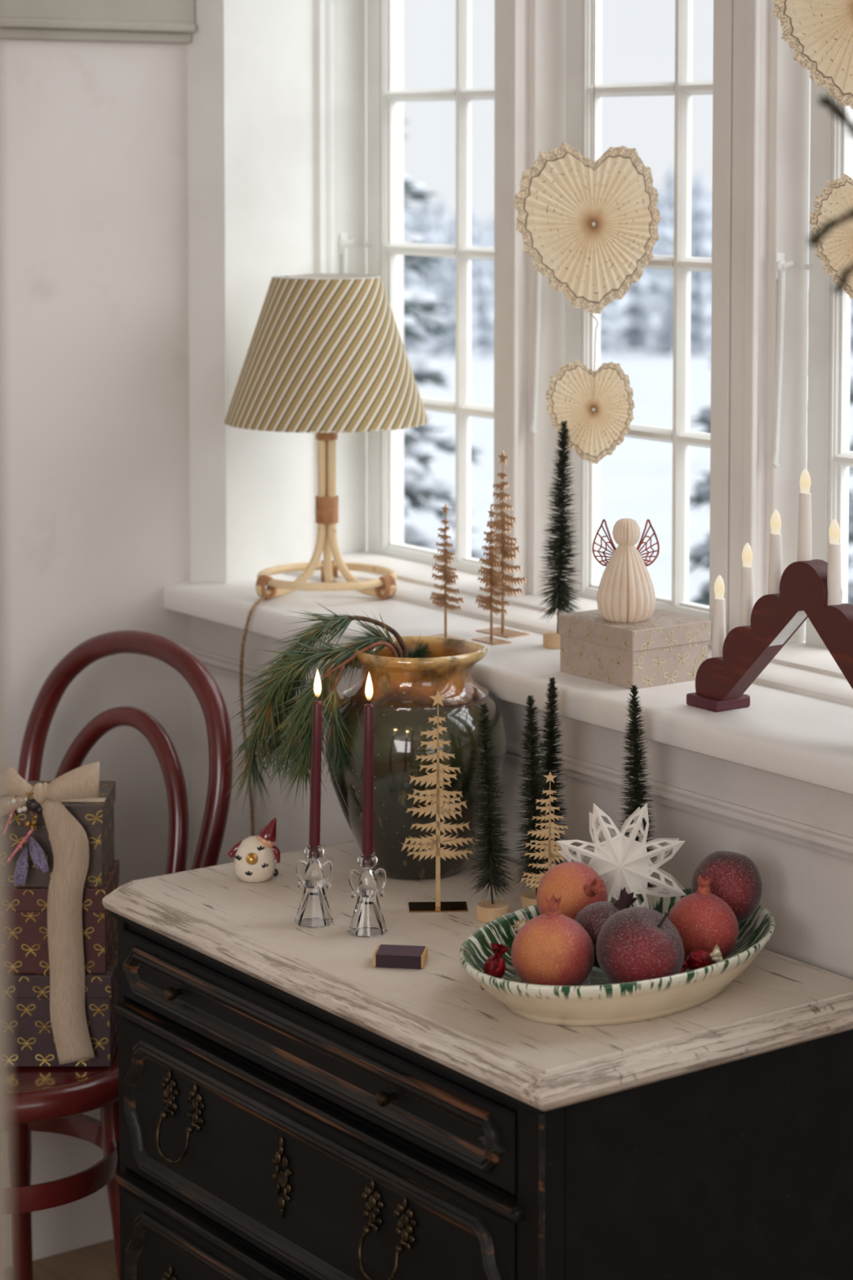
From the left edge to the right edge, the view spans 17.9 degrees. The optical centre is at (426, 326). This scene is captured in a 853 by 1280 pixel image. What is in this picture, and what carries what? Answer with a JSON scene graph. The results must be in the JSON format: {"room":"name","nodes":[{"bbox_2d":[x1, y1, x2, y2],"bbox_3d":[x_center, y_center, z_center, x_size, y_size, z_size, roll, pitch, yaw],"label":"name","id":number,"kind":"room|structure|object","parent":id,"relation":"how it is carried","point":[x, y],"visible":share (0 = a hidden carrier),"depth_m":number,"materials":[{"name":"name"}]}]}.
{"room":"living room","nodes":[
{"label":"living room","id":0,"kind":"room"},
{"bbox_2d":[9,1239,117,1279],"bbox_3d":[-0.865,1.745,0.894,4.712,0.300,5.474,-3,5,-36],"label":"floor","id":1,"kind":"structure","parent":0,"point":[97,1261],"depth_m":4.00,"materials":[{"name":"brown wood"}]},
{"bbox_2d":[0,345,9,1279],"bbox_3d":[-0.254,0.269,1.080,0.164,2.620,0.069,0,4,0],"label":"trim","id":2,"kind":"structure","parent":1,"relation":"on","point":[4,1127],"depth_m":1.10,"materials":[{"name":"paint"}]},
{"bbox_2d":[8,630,232,1279],"bbox_3d":[-0.537,0.925,3.631,0.406,0.976,0.494,3,5,37],"label":"bentwood chair","id":3,"kind":"object","parent":1,"relation":"on","point":[44,1099],"visible":0.56,"depth_m":3.68,"materials":[{"name":"paint"}]},
{"bbox_2d":[7,943,118,1066],"bbox_3d":[-0.493,0.897,3.581,0.171,0.121,0.150,0,4,0],"label":"gift box","id":4,"kind":"object","parent":3,"relation":"on","point":[30,1037],"visible":0.52,"depth_m":3.51,"materials":[{"name":"purple paper"}]},
{"bbox_2d":[5,859,119,973],"bbox_3d":[-0.494,0.780,3.579,0.159,0.112,0.146,0,4,0],"label":"gift box","id":5,"kind":"object","parent":4,"relation":"on","point":[27,937],"visible":0.48,"depth_m":3.51,"materials":[{"name":"purple paper"}]},
{"bbox_2d":[5,780,115,887],"bbox_3d":[-0.494,0.670,3.576,0.151,0.108,0.140,0,4,0],"label":"gift box","id":6,"kind":"object","parent":5,"relation":"on","point":[96,819],"visible":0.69,"depth_m":3.51,"materials":[{"name":"purple paper"}]},
{"bbox_2d":[4,761,106,1064],"bbox_3d":[-0.501,0.755,3.529,0.163,0.392,0.097,0,4,0],"label":"ribbon bow","id":7,"kind":"object","parent":6,"relation":"on","point":[68,839],"visible":0.98,"depth_m":3.49,"materials":[{"name":"beige fabric"}]},
{"bbox_2d":[5,791,48,885],"bbox_3d":[-0.518,0.660,3.483,0.061,0.124,0.013,0,4,0],"label":"ornament","id":8,"kind":"object","parent":7,"relation":"hanging from","point":[37,853],"visible":0.98,"depth_m":3.48,"materials":[{"name":"purple"}]},
{"bbox_2d":[26,798,42,813],"bbox_3d":[-0.505,0.617,3.481,0.022,0.023,0.010,0,4,0],"label":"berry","id":9,"kind":"object","parent":8,"relation":"on","point":[33,806],"depth_m":3.48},
{"bbox_2d":[102,840,852,1279],"bbox_3d":[0.052,1.072,3.159,0.509,0.742,0.902,-3,5,-36],"label":"dresser","id":10,"kind":"object","parent":1,"relation":"on","point":[293,1105],"visible":0.98,"depth_m":2.90,"materials":[{"name":"black paint"}]},
{"bbox_2d":[226,817,280,882],"bbox_3d":[-0.213,0.648,3.357,0.054,0.078,0.054,3,5,41],"label":"gnome figurine","id":11,"kind":"object","parent":10,"relation":"on","point":[256,857],"visible":1,"depth_m":3.34,"materials":[{"name":"beige ceramic"}]},
{"bbox_2d":[294,843,333,928],"bbox_3d":[-0.132,0.653,3.168,0.044,0.093,0.044,-1,4,-17],"label":"glass candle holder","id":12,"kind":"object","parent":10,"relation":"on","point":[313,911],"visible":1,"depth_m":3.16,"materials":[{"name":"clear glass"}]},
{"bbox_2d":[308,669,322,846],"bbox_3d":[-0.130,0.509,3.159,0.016,0.223,0.013,0,4,0],"label":"taper candle","id":13,"kind":"object","parent":12,"relation":"on","point":[316,754],"visible":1,"depth_m":3.15,"materials":[{"name":"red wax"}]},
{"bbox_2d":[347,852,387,937],"bbox_3d":[-0.068,0.656,3.131,0.044,0.093,0.044,-2,4,-30],"label":"glass candle holder","id":14,"kind":"object","parent":10,"relation":"on","point":[367,920],"visible":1,"depth_m":3.12,"materials":[{"name":"clear glass"}]},
{"bbox_2d":[362,671,373,854],"bbox_3d":[-0.068,0.510,3.121,0.014,0.227,0.013,0,4,0],"label":"taper candle","id":15,"kind":"object","parent":14,"relation":"on","point":[368,748],"visible":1,"depth_m":3.12,"materials":[{"name":"red wax"}]},
{"bbox_2d":[373,944,427,968],"bbox_3d":[-0.029,0.702,3.013,0.057,0.015,0.038,1,4,8],"label":"matchbox","id":16,"kind":"object","parent":10,"relation":"on","point":[390,956],"visible":1,"depth_m":3.00,"materials":[{"name":"purple cardboard"}]},
{"bbox_2d":[321,635,506,879],"bbox_3d":[-0.016,0.543,3.401,0.233,0.282,0.229,0,4,0],"label":"vase","id":17,"kind":"object","parent":10,"relation":"on","point":[403,688],"visible":0.7,"depth_m":3.33,"materials":[{"name":"green ceramic"}]},
{"bbox_2d":[223,601,408,815],"bbox_3d":[-0.145,0.482,3.423,0.238,0.286,0.134,-2,4,-28],"label":"pine branch","id":18,"kind":"object","parent":17,"relation":"in","point":[317,631],"visible":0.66,"depth_m":3.39,"materials":[{"name":"green plant"}]},
{"bbox_2d":[232,608,403,759],"bbox_3d":[-0.130,0.493,3.373,0.232,0.271,0.100,-2,4,-23],"label":"pine branch","id":19,"kind":"object","parent":17,"relation":"in","point":[277,686],"visible":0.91,"depth_m":3.35,"materials":[{"name":"green plant"}]},
{"bbox_2d":[258,640,398,806],"bbox_3d":[-0.112,0.513,3.345,0.206,0.234,0.094,-1,4,-12],"label":"pine branch","id":20,"kind":"object","parent":17,"relation":"in","point":[299,751],"visible":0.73,"depth_m":3.33,"materials":[{"name":"green plant"}]},
{"bbox_2d":[400,635,434,657],"bbox_3d":[-0.011,0.427,3.452,0.058,0.072,0.042,0,4,3],"label":"pine branch","id":21,"kind":"object","parent":17,"relation":"in","point":[420,652],"visible":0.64,"depth_m":3.45,"materials":[{"name":"green plant"}]},
{"bbox_2d":[401,689,479,912],"bbox_3d":[0.017,0.564,3.226,0.095,0.264,0.040,0,4,-2],"label":"tree","id":22,"kind":"object","parent":10,"relation":"on","point":[440,808],"visible":0.98,"depth_m":3.23,"materials":[{"name":"beige wood"}]},
{"bbox_2d":[465,702,515,922],"bbox_3d":[0.076,0.570,3.179,0.063,0.258,0.065,-3,5,-36],"label":"tree","id":23,"kind":"object","parent":10,"relation":"on","point":[488,910],"visible":0.96,"depth_m":3.18,"materials":[{"name":"green plastic"}]},
{"bbox_2d":[512,694,557,908],"bbox_3d":[0.130,0.566,3.219,0.059,0.260,0.060,-3,5,-36],"label":"tree","id":24,"kind":"object","parent":10,"relation":"on","point":[533,788],"visible":0.81,"depth_m":3.21,"materials":[{"name":"green plastic"}]},
{"bbox_2d":[520,772,573,888],"bbox_3d":[0.147,0.610,3.164,0.075,0.180,0.032,1,4,8],"label":"tree","id":25,"kind":"object","parent":10,"relation":"on","point":[553,855],"visible":0.7,"depth_m":3.16,"materials":[{"name":"beige wood"}]},
{"bbox_2d":[532,676,570,891],"bbox_3d":[0.149,0.558,3.288,0.058,0.268,0.057,-3,5,-36],"label":"tree","id":26,"kind":"object","parent":10,"relation":"on","point":[551,735],"visible":0.56,"depth_m":3.28,"materials":[{"name":"green plastic"}]},
{"bbox_2d":[459,887,774,1026],"bbox_3d":[0.210,0.687,2.931,0.287,0.058,0.425,3,5,40],"label":"oval bowl","id":27,"kind":"object","parent":10,"relation":"on","point":[597,1001],"visible":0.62,"depth_m":2.81,"materials":[{"name":"white ceramic"}]},
{"bbox_2d":[480,942,510,991],"bbox_3d":[0.072,0.678,2.856,0.031,0.052,0.024,-1,4,-9],"label":"wrapped candy","id":28,"kind":"object","parent":27,"relation":"in","point":[495,966],"visible":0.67,"depth_m":2.85,"materials":[{"name":"red metal"}]},
{"bbox_2d":[512,917,528,932],"bbox_3d":[0.112,0.667,2.936,0.024,0.051,0.043,3,5,43],"label":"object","id":29,"kind":"object","parent":27,"relation":"in","point":[519,924],"visible":0.12,"depth_m":2.93,"materials":[{"name":"white plastic"}]},
{"bbox_2d":[511,893,594,986],"bbox_3d":[0.134,0.656,2.871,0.087,0.103,0.088,3,5,40],"label":"pomegranate","id":30,"kind":"object","parent":27,"relation":"in","point":[552,948],"visible":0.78,"depth_m":2.84,"materials":[{"name":"orange food"}]},
{"bbox_2d":[536,862,608,919],"bbox_3d":[0.161,0.635,2.995,0.079,0.079,0.087,0,4,7],"label":"pomegranate","id":31,"kind":"object","parent":27,"relation":"in","point":[579,885],"visible":0.66,"depth_m":2.97,"materials":[{"name":"orange food"}]},
{"bbox_2d":[573,886,639,968],"bbox_3d":[0.193,0.651,2.928,0.074,0.089,0.073,3,5,38],"label":"pomegranate","id":32,"kind":"object","parent":27,"relation":"in","point":[593,917],"visible":0.34,"depth_m":2.91,"materials":[{"name":"red food"}]},
{"bbox_2d":[555,803,686,909],"bbox_3d":[0.219,0.612,3.052,0.146,0.140,0.074,0,4,3],"label":"star","id":33,"kind":"object","parent":27,"relation":"in","point":[620,860],"visible":0.72,"depth_m":3.05,"materials":[{"name":"white paper"}]},
{"bbox_2d":[595,906,684,983],"bbox_3d":[0.225,0.657,2.842,0.092,0.090,0.093,0,4,-7],"label":"apple","id":34,"kind":"object","parent":27,"relation":"in","point":[634,944],"visible":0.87,"depth_m":2.81,"materials":[{"name":"red food"}]},
{"bbox_2d":[680,944,723,973],"bbox_3d":[0.290,0.675,2.875,0.052,0.032,0.023,-1,4,-8],"label":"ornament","id":35,"kind":"object","parent":27,"relation":"in","point":[700,958],"visible":0.73,"depth_m":2.87,"materials":[{"name":"red metal"}]},
{"bbox_2d":[666,874,738,964],"bbox_3d":[0.301,0.648,2.953,0.079,0.096,0.081,0,4,-5],"label":"pomegranate","id":36,"kind":"object","parent":27,"relation":"in","point":[703,920],"visible":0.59,"depth_m":2.92,"materials":[{"name":"red food"}]},
{"bbox_2d":[691,850,762,924],"bbox_3d":[0.336,0.628,3.021,0.079,0.082,0.079,-1,4,-9],"label":"apple","id":37,"kind":"object","parent":27,"relation":"in","point":[736,880],"visible":0.63,"depth_m":2.99,"materials":[{"name":"red food"}]},
{"bbox_2d":[617,684,657,887],"bbox_3d":[0.247,0.558,3.160,0.058,0.284,0.058,-3,5,-36],"label":"tree","id":38,"kind":"object","parent":10,"relation":"on","point":[636,793],"visible":0.6,"depth_m":3.15,"materials":[{"name":"green plastic"}]},
{"bbox_2d":[0,39,191,1187],"bbox_3d":[-2.370,0.186,2.869,4.712,3.150,0.350,-3,5,-36],"label":"wall","id":39,"kind":"structure","parent":0,"point":[95,321],"depth_m":4.02,"materials":[{"name":"paint"}]},
{"bbox_2d":[9,1185,113,1266],"bbox_3d":[-2.263,1.421,2.803,4.712,0.093,0.014,-3,5,-36],"label":"baseboard","id":40,"kind":"structure","parent":39,"relation":"attached to","point":[86,1221],"depth_m":4.05,"materials":[{"name":"paint"}]},
{"bbox_2d":[0,0,195,44],"bbox_3d":[-2.259,-0.680,2.659,4.712,0.694,0.027,-3,5,-36],"label":"trim","id":41,"kind":"structure","parent":39,"relation":"attached to","point":[155,21],"depth_m":3.96,"materials":[{"name":"grey paint"}]},
{"bbox_2d":[187,0,366,583],"bbox_3d":[-0.237,-0.432,4.178,0.323,1.631,0.126,-3,5,-36],"label":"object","id":42,"kind":"structure","parent":39,"relation":"attached to","point":[277,88],"depth_m":4.13,"materials":[{"name":"white paint"}]},
{"bbox_2d":[191,0,852,979],"bbox_3d":[1.207,0.223,2.300,0.408,3.150,5.474,-3,5,-36],"label":"wall","id":43,"kind":"structure","parent":0,"point":[807,892],"depth_m":3.33,"materials":[{"name":"paint"}]},
{"bbox_2d":[339,0,494,576],"bbox_3d":[0.030,-0.424,4.054,0.082,1.631,0.480,-3,5,-36],"label":"window","id":44,"kind":"structure","parent":43,"relation":"in","point":[383,95],"depth_m":4.21,"materials":[{"name":"white paint"}]},
{"bbox_2d":[163,573,852,795],"bbox_3d":[1.254,0.540,2.139,0.366,0.039,5.124,-3,5,-36],"label":"window sill","id":45,"kind":"structure","parent":43,"relation":"attached to","point":[804,738],"depth_m":3.31,"materials":[{"name":"paint"}]},
{"bbox_2d":[224,273,429,835],"bbox_3d":[-0.154,0.659,4.028,0.316,1.471,0.303,-2,4,-22],"label":"table lamp","id":46,"kind":"object","parent":45,"relation":"on","point":[326,357],"visible":0.97,"depth_m":3.90,"materials":[{"name":"fabric"}]},
{"bbox_2d":[430,503,465,639],"bbox_3d":[0.027,0.329,3.636,0.030,0.183,0.072,-3,5,-38],"label":"tree","id":47,"kind":"object","parent":45,"relation":"on","point":[447,577],"visible":0.98,"depth_m":3.64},
{"bbox_2d":[471,507,511,644],"bbox_3d":[0.088,0.332,3.616,0.030,0.180,0.078,-3,5,-34],"label":"tree","id":48,"kind":"object","parent":45,"relation":"on","point":[494,580],"visible":1,"depth_m":3.62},
{"bbox_2d":[475,450,529,638],"bbox_3d":[0.106,0.293,3.675,0.040,0.251,0.095,-3,5,-38],"label":"tree","id":49,"kind":"object","parent":45,"relation":"on","point":[506,552],"visible":0.8,"depth_m":3.67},
{"bbox_2d":[537,420,582,648],"bbox_3d":[0.176,0.274,3.576,0.066,0.302,0.068,0,4,-5],"label":"tree","id":50,"kind":"object","parent":45,"relation":"on","point":[560,598],"visible":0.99,"depth_m":3.57,"materials":[{"name":"green plastic"}]},
{"bbox_2d":[557,608,711,688],"bbox_3d":[0.260,0.401,3.392,0.128,0.073,0.147,-3,5,-36],"label":"gift box","id":51,"kind":"object","parent":45,"relation":"on","point":[666,647],"visible":0.83,"depth_m":3.34,"materials":[{"name":"beige cardboard"}]},
{"bbox_2d":[592,518,659,622],"bbox_3d":[0.249,0.302,3.372,0.075,0.126,0.074,-4,5,-45],"label":"angel","id":52,"kind":"object","parent":51,"relation":"on","point":[625,592],"visible":1,"depth_m":3.35,"materials":[{"name":"beige ceramic"}]},
{"bbox_2d":[686,468,852,711],"bbox_3d":[0.440,0.310,3.065,0.056,0.298,0.374,-3,5,-36],"label":"arch","id":53,"kind":"object","parent":45,"relation":"on","point":[807,588],"visible":1,"depth_m":3.10,"materials":[{"name":"brown wood"}]},
{"bbox_2d":[187,646,852,861],"bbox_3d":[1.139,0.638,2.062,0.013,0.023,5.124,-3,5,-36],"label":"trim","id":54,"kind":"structure","parent":43,"relation":"attached to","point":[838,845],"depth_m":3.20,"materials":[{"name":"paint"}]},
{"bbox_2d":[493,0,565,595],"bbox_3d":[0.152,-0.416,3.867,0.098,1.621,0.062,-3,5,-36],"label":"window frame","id":55,"kind":"structure","parent":43,"relation":"attached to","point":[530,35],"depth_m":3.86,"materials":[{"name":"paint"}]},
{"bbox_2d":[286,551,852,706],"bbox_3d":[0.416,0.424,3.470,0.172,0.021,1.960,-3,5,-36],"label":"trim","id":56,"kind":"structure","parent":43,"relation":"attached to","point":[799,668],"depth_m":3.79,"materials":[{"name":"paint"}]},
{"bbox_2d":[514,0,661,371],"bbox_3d":[0.214,-0.554,3.562,0.196,1.306,0.010,0,4,4],"label":"heart","id":57,"kind":"object","parent":43,"relation":"hanging from","point":[557,203],"visible":1,"depth_m":3.59,"materials":[{"name":"paper"}]},
{"bbox_2d":[545,359,635,463],"bbox_3d":[0.218,0.114,3.604,0.120,0.140,0.009,1,4,8],"label":"heart","id":58,"kind":"object","parent":57,"relation":"hanging from","point":[597,406],"visible":0.98,"depth_m":3.61,"materials":[{"name":"paper"}]},
{"bbox_2d":[529,0,810,642],"bbox_3d":[0.320,-0.397,3.655,0.082,1.631,0.489,-3,5,-36],"label":"window","id":59,"kind":"structure","parent":43,"relation":"in","point":[580,326],"depth_m":3.74,"materials":[{"name":"white paint"}]},
{"bbox_2d":[709,0,810,644],"bbox_3d":[0.435,-0.391,3.479,0.098,1.621,0.094,-3,5,-36],"label":"window frame","id":60,"kind":"structure","parent":43,"relation":"attached to","point":[761,95],"depth_m":3.47,"materials":[{"name":"paint"}]},
{"bbox_2d":[770,79,852,648],"bbox_3d":[0.613,-0.370,3.252,0.082,1.631,0.488,-3,5,-36],"label":"window","id":61,"kind":"structure","parent":43,"relation":"in","point":[829,456],"depth_m":3.45,"materials":[{"name":"white paint"}]},
{"bbox_2d":[773,0,852,109],"bbox_3d":[0.474,-0.679,2.956,0.189,0.977,0.010,0,4,-4],"label":"heart","id":62,"kind":"object","parent":43,"relation":"hanging from","point":[820,33],"visible":1,"depth_m":2.98,"materials":[{"name":"paper"}]},
{"bbox_2d":[809,173,852,298],"bbox_3d":[0.481,-0.098,2.988,0.123,0.144,0.009,-1,4,-18],"label":"heart","id":63,"kind":"object","parent":62,"relation":"hanging from","point":[835,251],"visible":0.77,"depth_m":2.98,"materials":[{"name":"paper"}]},
{"bbox_3d":[-0.722,-1.297,0.673,5.320,0.100,5.674,-3,5,-36],"label":"ceiling","id":64,"kind":"structure","parent":0,"visible":0},
{"bbox_2d":[804,90,852,296],"bbox_3d":[0.314,-0.608,1.689,0.145,1.400,0.043,2,4,32],"label":"branch","id":65,"kind":"object","parent":64,"relation":"hanging from","point":[838,113],"visible":1,"depth_m":1.75,"materials":[{"name":"green plant"}]},
{"label":"outside","id":66,"kind":"structure","parent":0,"visible":0},
{"bbox_2d":[404,346,852,637],"bbox_3d":[22.233,-4.162,192.116,285.079,12.760,298.896,-3,5,-36],"label":"ground","id":67,"kind":"structure","parent":66,"point":[636,480],"depth_m":32.59,"materials":[{"name":"white snow"}]},
{"bbox_2d":[407,200,419,233],"bbox_3d":[-0.622,-2.665,128.010,4.352,6.689,4.492,2,4,26],"label":"conifer","id":68,"kind":"object","parent":67,"relation":"on","point":[413,211],"visible":0.09,"depth_m":127.72,"materials":[{"name":"white wood"}]},
{"bbox_2d":[404,197,440,350],"bbox_3d":[-0.975,-1.903,96.096,3.925,6.033,4.051,-3,5,-39],"label":"conifer","id":69,"kind":"object","parent":67,"relation":"on","point":[411,279],"visible":0.18,"depth_m":95.61,"materials":[{"name":"white plant"}]},
{"bbox_2d":[410,191,455,340],"bbox_3d":[-0.225,-2.097,104.112,3.963,6.199,3.966,-3,5,-36],"label":"conifer","id":70,"kind":"object","parent":67,"relation":"on","point":[425,222],"visible":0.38,"depth_m":103.63,"materials":[{"name":"white plant"}]},
{"bbox_2d":[432,195,451,244],"bbox_3d":[0.615,-3.249,143.861,4.769,7.455,4.766,-1,4,-17],"label":"conifer","id":71,"kind":"object","parent":67,"relation":"on","point":[440,217],"visible":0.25,"depth_m":143.63,"materials":[{"name":"white wood"}]},
{"bbox_2d":[404,113,489,559],"bbox_3d":[-0.197,0.875,9.048,1.294,3.356,1.265,2,4,23],"label":"spruce","id":72,"kind":"object","parent":67,"relation":"on","point":[423,371],"visible":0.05,"depth_m":8.89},
{"bbox_2d":[438,210,455,287],"bbox_3d":[1.063,-2.199,120.039,3.806,5.949,3.804,2,4,25],"label":"conifer","id":73,"kind":"object","parent":67,"relation":"on","point":[451,234],"visible":0.23,"depth_m":119.69,"materials":[{"name":"white plant"}]},
{"bbox_2d":[426,204,493,356],"bbox_3d":[1.535,-1.416,88.090,3.213,5.256,3.217,0,4,-6],"label":"conifer","id":74,"kind":"object","parent":67,"relation":"on","point":[482,297],"visible":0.48,"depth_m":87.52,"materials":[{"name":"white wood"}]},
{"bbox_2d":[477,217,493,288],"bbox_3d":[2.397,-1.836,112.106,3.161,5.419,2.877,0,4,-3],"label":"conifer","id":75,"kind":"object","parent":67,"relation":"on","point":[483,226],"visible":0.19,"depth_m":111.78,"materials":[{"name":"white wood"}]},
{"bbox_2d":[487,212,494,272],"bbox_3d":[3.576,-2.612,136.224,4.037,6.311,4.035,0,4,2],"label":"conifer","id":76,"kind":"object","parent":67,"relation":"on","point":[491,236],"visible":0.11,"depth_m":135.79,"materials":[{"name":"white wood"}]},
{"bbox_2d":[488,266,493,293],"bbox_3d":[2.977,-1.343,96.131,2.580,4.860,2.835,0,4,-1],"label":"conifer","id":77,"kind":"object","parent":67,"relation":"on","point":[492,277],"visible":0.02,"depth_m":96.12,"materials":[{"name":"white plant"}]},
{"bbox_2d":[600,302,630,355],"bbox_3d":[5.358,-1.002,88.058,2.690,4.395,2.687,-1,4,-20],"label":"conifer","id":78,"kind":"object","parent":67,"relation":"on","point":[609,336],"visible":0.18,"depth_m":87.93,"materials":[{"name":"white wood"}]},
{"bbox_2d":[608,240,670,349],"bbox_3d":[7.070,-2.392,95.929,4.529,7.079,4.526,1,4,12],"label":"conifer","id":79,"kind":"object","parent":67,"relation":"on","point":[642,296],"visible":0.2,"depth_m":95.07,"materials":[{"name":"white plant"}]},
{"bbox_2d":[653,184,674,295],"bbox_3d":[8.882,-2.246,104.028,3.463,6.523,3.805,1,4,19],"label":"conifer","id":80,"kind":"object","parent":67,"relation":"on","point":[665,231],"visible":0.16,"depth_m":103.63,"materials":[{"name":"white wood"}]},
{"bbox_2d":[662,164,674,240],"bbox_3d":[13.432,-4.085,143.994,5.872,9.184,5.875,-4,5,-44],"label":"conifer","id":81,"kind":"object","parent":67,"relation":"on","point":[668,193],"visible":0.09,"depth_m":143.53,"materials":[{"name":"white wood"}]},
{"bbox_2d":[644,171,711,355],"bbox_3d":[8.793,-1.924,88.115,3.859,6.312,3.864,4,5,44],"label":"conifer","id":82,"kind":"object","parent":67,"relation":"on","point":[701,242],"visible":0.5,"depth_m":87.59,"materials":[{"name":"white plant"}]},
{"bbox_2d":[668,191,693,245],"bbox_3d":[11.551,-2.931,120.100,3.966,7.470,4.357,2,4,22],"label":"conifer","id":83,"kind":"object","parent":67,"relation":"on","point":[671,224],"visible":0.02,"depth_m":119.77,"materials":[{"name":"white wood"}]},
{"bbox_2d":[704,190,711,238],"bbox_3d":[11.732,-2.386,112.124,4.270,6.564,4.408,-2,4,-30],"label":"conifer","id":84,"kind":"object","parent":67,"relation":"on","point":[708,197],"visible":0.03,"depth_m":111.70,"materials":[{"name":"white wood"}]},
{"bbox_2d":[688,280,852,642],"bbox_3d":[1.137,1.165,9.078,1.137,2.774,1.085,1,4,8],"label":"spruce","id":85,"kind":"object","parent":67,"relation":"on","point":[702,488],"visible":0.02,"depth_m":9.02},
{"bbox_2d":[808,274,852,353],"bbox_3d":[13.188,-1.743,87.928,3.813,5.960,3.811,-1,4,-9],"label":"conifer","id":86,"kind":"object","parent":67,"relation":"on","point":[851,300],"visible":0.02,"depth_m":87.35,"materials":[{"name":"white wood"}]},
{"bbox_2d":[848,377,852,604],"bbox_3d":[1.394,0.908,7.706,0.811,2.968,0.744,1,4,10],"label":"spruce","id":87,"kind":"object","parent":67,"relation":"on","point":[851,503],"visible":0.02,"depth_m":7.67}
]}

